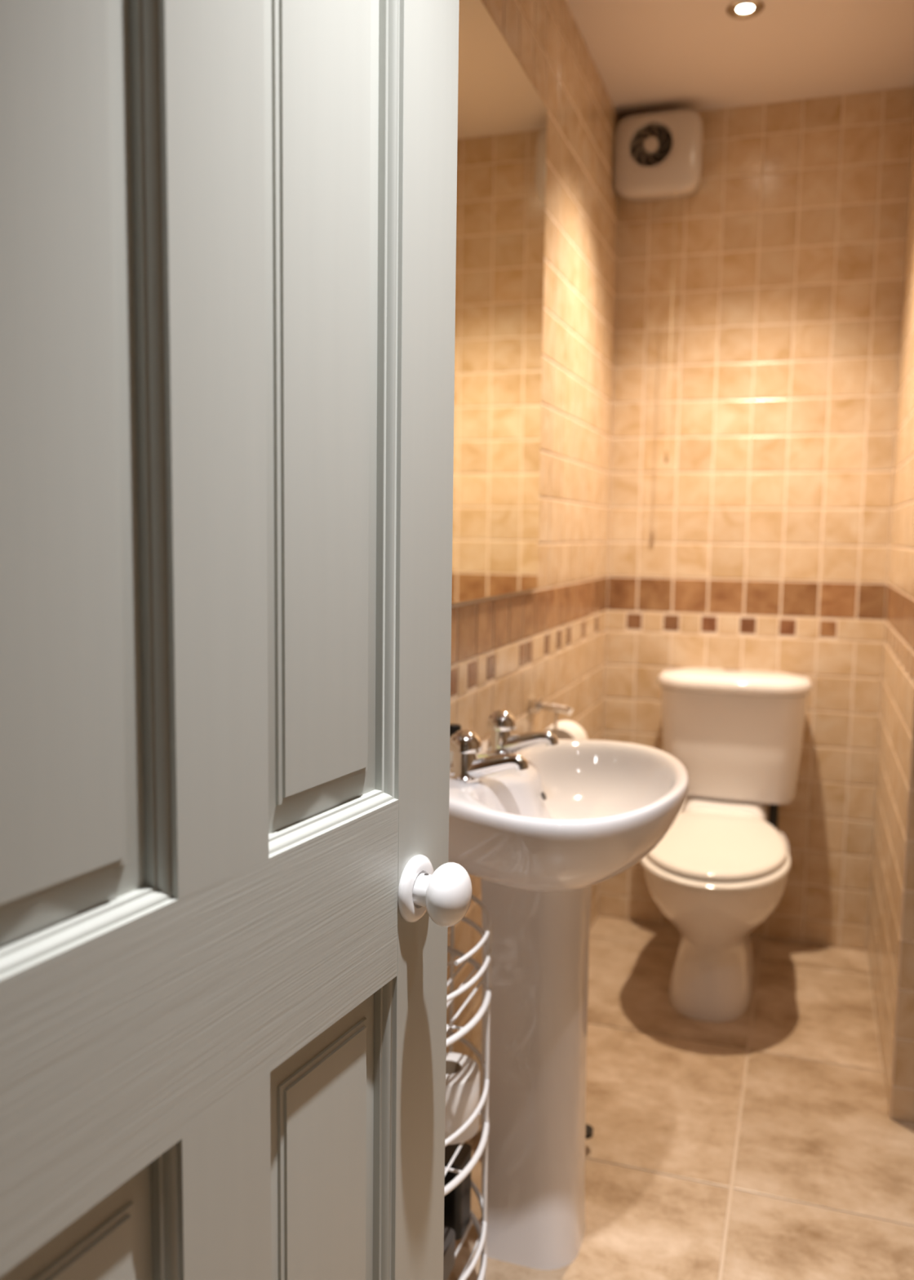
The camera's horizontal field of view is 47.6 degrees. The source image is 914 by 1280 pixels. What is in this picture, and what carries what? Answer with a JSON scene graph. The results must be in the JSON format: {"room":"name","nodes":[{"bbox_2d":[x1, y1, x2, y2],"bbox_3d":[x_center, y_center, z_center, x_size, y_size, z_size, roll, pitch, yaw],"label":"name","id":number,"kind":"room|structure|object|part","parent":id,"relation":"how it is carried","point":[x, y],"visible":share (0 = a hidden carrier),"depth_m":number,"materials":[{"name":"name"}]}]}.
{"room":"bathroom","nodes":[
{"label":"bathroom","id":0,"kind":"room"},
{"bbox_2d":[446,0,620,1144],"bbox_3d":[-0.065,-0.181,1.691,0.102,2.512,2.880,3,6,19],"label":"wall","id":1,"kind":"structure","parent":0,"point":[548,641],"depth_m":2.39,"materials":[{"name":"tile"}]},
{"bbox_2d":[451,0,547,604],"bbox_3d":[0.003,-0.549,1.662,0.006,0.984,1.078,3,6,19],"label":"wall mirror","id":2,"kind":"object","parent":1,"relation":"attached to","point":[502,144],"visible":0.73,"depth_m":1.85,"materials":[{"name":"beige mirror"}]},
{"bbox_2d":[528,696,573,736],"bbox_3d":[0.217,0.175,2.273,0.094,0.100,0.124,3,6,19],"label":"toilet roll holder","id":3,"kind":"object","parent":1,"relation":"attached to","point":[535,704],"visible":0.81,"depth_m":2.23,"materials":[{"name":"silver metal"}]},
{"bbox_3d":[0.171,0.141,2.255,0.016,0.030,0.056,3,6,19],"label":"wall plate","id":4,"kind":"part","parent":3,"relation":"part of","materials":[{"name":"silver metal"}]},
{"bbox_3d":[0.209,0.147,2.233,0.088,0.021,0.018,4,7,32],"label":"arm","id":5,"kind":"part","parent":3,"relation":"part of","materials":[{"name":"silver metal"}]},
{"bbox_2d":[543,720,587,739],"bbox_3d":[0.231,0.234,2.282,0.100,0.100,0.095,3,6,19],"label":"toilet roll","id":6,"kind":"object","parent":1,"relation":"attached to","point":[566,730],"visible":0.26,"depth_m":2.25,"materials":[{"name":"white paper"}]},
{"bbox_2d":[447,915,913,1279],"bbox_3d":[0.110,1.111,0.952,2.620,0.100,4.600,3,6,19],"label":"floor","id":7,"kind":"structure","parent":0,"point":[764,1143],"depth_m":2.01,"materials":[{"name":"beige tile"}]},
{"bbox_2d":[444,894,492,1279],"bbox_3d":[-0.044,0.702,1.447,0.162,0.606,0.408,3,6,19],"label":"wire rack","id":8,"kind":"object","parent":7,"relation":"on","point":[482,1107],"visible":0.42,"depth_m":1.48,"materials":[{"name":"white metal"}]},
{"bbox_2d":[443,1226,455,1279],"bbox_3d":[-0.062,0.877,1.468,0.100,0.046,0.100,3,6,19],"label":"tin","id":9,"kind":"object","parent":8,"relation":"on","point":[449,1233],"visible":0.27,"depth_m":1.47,"materials":[{"name":"grey"}]},
{"bbox_2d":[444,1142,471,1240],"bbox_3d":[-0.019,0.831,1.571,0.072,0.118,0.060,3,6,19],"label":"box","id":10,"kind":"object","parent":8,"relation":"on","point":[457,1203],"visible":0.38,"depth_m":1.54,"materials":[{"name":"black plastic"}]},
{"bbox_2d":[444,1052,479,1144],"bbox_3d":[-0.014,0.651,1.474,0.091,0.090,0.091,3,6,19],"label":"toilet roll","id":11,"kind":"object","parent":8,"relation":"on","point":[462,1071],"visible":0.44,"depth_m":1.44,"materials":[{"name":"white paper"}]},
{"bbox_2d":[448,710,688,1270],"bbox_3d":[0.151,0.557,1.640,0.397,0.862,0.562,3,6,19],"label":"washbasin","id":12,"kind":"object","parent":7,"relation":"on","point":[542,820],"visible":0.92,"depth_m":1.61,"materials":[{"name":"white ceramic"}]},
{"bbox_2d":[449,724,461,766],"bbox_3d":[-0.005,0.164,1.622,0.039,0.062,0.039,3,6,19],"label":"soap bottle","id":13,"kind":"object","parent":12,"relation":"on","point":[455,728],"visible":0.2,"depth_m":1.61,"materials":[{"name":"beige plastic"}]},
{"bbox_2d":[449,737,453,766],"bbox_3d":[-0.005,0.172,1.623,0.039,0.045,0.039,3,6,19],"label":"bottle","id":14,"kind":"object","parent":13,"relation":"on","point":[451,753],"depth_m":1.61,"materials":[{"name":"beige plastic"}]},
{"bbox_2d":[477,755,488,757],"bbox_3d":[0.039,0.189,1.623,0.056,0.012,0.040,3,6,19],"label":"soap bar","id":15,"kind":"object","parent":12,"relation":"on","point":[478,756],"visible":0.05,"depth_m":1.63,"materials":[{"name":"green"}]},
{"bbox_2d":[449,729,528,782],"bbox_3d":[0.046,0.174,1.521,0.123,0.078,0.052,3,6,19],"label":"tap","id":16,"kind":"object","parent":12,"relation":"on","point":[466,766],"depth_m":1.51,"materials":[{"name":"silver metal"}]},
{"bbox_2d":[485,710,558,755],"bbox_3d":[0.106,0.156,1.698,0.123,0.078,0.052,3,6,19],"label":"tap","id":17,"kind":"object","parent":12,"relation":"on","point":[500,723],"depth_m":1.69,"materials":[{"name":"silver metal"}]},
{"bbox_3d":[0.154,0.274,1.611,0.398,0.150,0.564,3,6,19],"label":"basin bowl","id":18,"kind":"part","parent":12,"relation":"part of","materials":[{"name":"white ceramic"}]},
{"bbox_2d":[585,1124,593,1139],"bbox_3d":[0.168,0.832,2.000,0.170,0.241,0.162,0,6,-4],"label":"pedal bin","id":19,"kind":"object","parent":7,"relation":"on","point":[589,1130],"visible":0.08,"depth_m":1.94,"materials":[{"name":"black plastic"}]},
{"bbox_2d":[640,666,812,1022],"bbox_3d":[0.675,0.495,2.645,0.408,0.790,0.719,3,6,19],"label":"toilet","id":20,"kind":"object","parent":7,"relation":"on","point":[721,871],"visible":0.91,"depth_m":2.66,"materials":[{"name":"white ceramic"}]},
{"bbox_3d":[0.634,0.519,2.552,0.359,0.038,0.512,3,6,19],"label":"seat","id":21,"kind":"part","parent":20,"relation":"part of","materials":[{"name":"white plastic"}]},
{"bbox_3d":[0.639,0.499,2.565,0.342,0.041,0.505,3,6,19],"label":"lid","id":22,"kind":"part","parent":20,"relation":"part of","materials":[{"name":"white plastic"}]},
{"bbox_2d":[682,796,767,821],"bbox_3d":[0.744,0.481,2.873,0.220,0.094,0.215,3,6,19],"label":"toilet hinge","id":23,"kind":"object","parent":20,"relation":"attached to","point":[725,805],"depth_m":2.79,"materials":[{"name":"white plastic"}]},
{"bbox_3d":[0.757,0.112,2.834,0.408,0.046,0.240,3,6,19],"label":"cistern lid","id":24,"kind":"part","parent":20,"relation":"part of","materials":[{"name":"white ceramic"}]},
{"bbox_2d":[566,0,913,119],"bbox_3d":[0.141,-1.288,0.704,2.620,0.100,4.600,3,6,19],"label":"ceiling","id":25,"kind":"structure","parent":0,"point":[648,55],"depth_m":2.48,"materials":[{"name":"beige paint"}]},
{"bbox_2d":[726,0,764,19],"bbox_3d":[0.636,-1.392,2.287,0.081,0.007,0.081,3,6,19],"label":"recessed light","id":26,"kind":"object","parent":25,"relation":"in","point":[740,9],"visible":1,"depth_m":2.28,"materials":[{"name":"white glass"}]},
{"bbox_2d":[598,86,913,951],"bbox_3d":[0.821,-0.300,2.957,0.962,2.512,0.102,3,6,19],"label":"wall","id":27,"kind":"structure","parent":0,"point":[762,540],"depth_m":2.88,"materials":[{"name":"tile"}]},
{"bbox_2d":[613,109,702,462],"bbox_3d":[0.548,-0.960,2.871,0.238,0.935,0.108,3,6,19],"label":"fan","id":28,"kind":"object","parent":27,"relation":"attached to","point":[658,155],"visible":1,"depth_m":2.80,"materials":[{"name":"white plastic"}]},
{"bbox_2d":[631,124,672,166],"bbox_3d":[0.527,-1.337,2.805,0.112,0.112,0.034,3,6,19],"label":"grille","id":29,"kind":"object","parent":28,"relation":"attached to","point":[652,146],"depth_m":2.81,"materials":[{"name":"black"}]},
{"bbox_3d":[0.583,-0.864,2.817,0.003,0.700,0.005,3,6,19],"label":"pull cord","id":30,"kind":"part","parent":28,"relation":"part of","materials":[{"name":"white fabric"}]},
{"bbox_2d":[866,104,913,1123],"bbox_3d":[1.380,-0.219,2.246,0.760,2.512,0.897,3,6,19],"label":"wall","id":31,"kind":"structure","parent":0,"point":[891,930],"depth_m":2.30,"materials":[{"name":"tile"}]},
{"bbox_3d":[0.207,-0.017,0.139,1.420,2.512,0.100,3,6,19],"label":"wall","id":32,"kind":"structure","parent":0,"visible":0},
{"bbox_2d":[0,0,472,1279],"bbox_3d":[-0.178,0.078,0.722,0.152,1.977,0.694,4,7,26],"label":"door","id":33,"kind":"structure","parent":32,"relation":"in","point":[231,893],"depth_m":0.70,"materials":[{"name":"grey paint"}]},
{"bbox_3d":[-0.233,-0.300,0.549,0.009,0.944,0.178,4,7,26],"label":"raised panel","id":34,"kind":"part","parent":33,"relation":"part of","materials":[{"name":"grey paint"}]},
{"bbox_3d":[-0.245,0.601,0.642,0.009,0.503,0.178,4,7,26],"label":"raised panel","id":35,"kind":"part","parent":33,"relation":"part of","materials":[{"name":"grey paint"}]},
{"bbox_3d":[-0.228,-0.300,0.547,0.020,0.960,0.194,4,7,26],"label":"panel moulding","id":36,"kind":"part","parent":33,"relation":"part of","materials":[{"name":"grey paint"}]},
{"bbox_3d":[-0.240,0.601,0.640,0.020,0.519,0.194,4,7,26],"label":"panel moulding","id":37,"kind":"part","parent":33,"relation":"part of","materials":[{"name":"grey paint"}]},
{"bbox_3d":[-0.180,0.247,0.739,0.040,0.166,0.486,4,7,26],"label":"lock rail","id":38,"kind":"part","parent":33,"relation":"part of","materials":[{"name":"grey paint"}]},
{"bbox_3d":[-0.103,-0.325,0.809,0.009,0.944,0.178,4,7,26],"label":"raised panel","id":39,"kind":"part","parent":33,"relation":"part of","materials":[{"name":"grey paint"}]},
{"bbox_3d":[-0.115,0.575,0.902,0.009,0.503,0.178,4,7,26],"label":"raised panel","id":40,"kind":"part","parent":33,"relation":"part of","materials":[{"name":"grey paint"}]},
{"bbox_3d":[-0.099,-0.325,0.807,0.020,0.960,0.194,4,7,26],"label":"panel moulding","id":41,"kind":"part","parent":33,"relation":"part of","materials":[{"name":"grey paint"}]},
{"bbox_3d":[-0.111,0.576,0.900,0.020,0.519,0.194,4,7,26],"label":"panel moulding","id":42,"kind":"part","parent":33,"relation":"part of","materials":[{"name":"grey paint"}]},
{"bbox_3d":[-0.007,0.236,0.959,0.038,0.059,0.059,4,7,26],"label":"knob","id":43,"kind":"part","parent":33,"relation":"part of","materials":[{"name":"white ceramic"}]}
]}

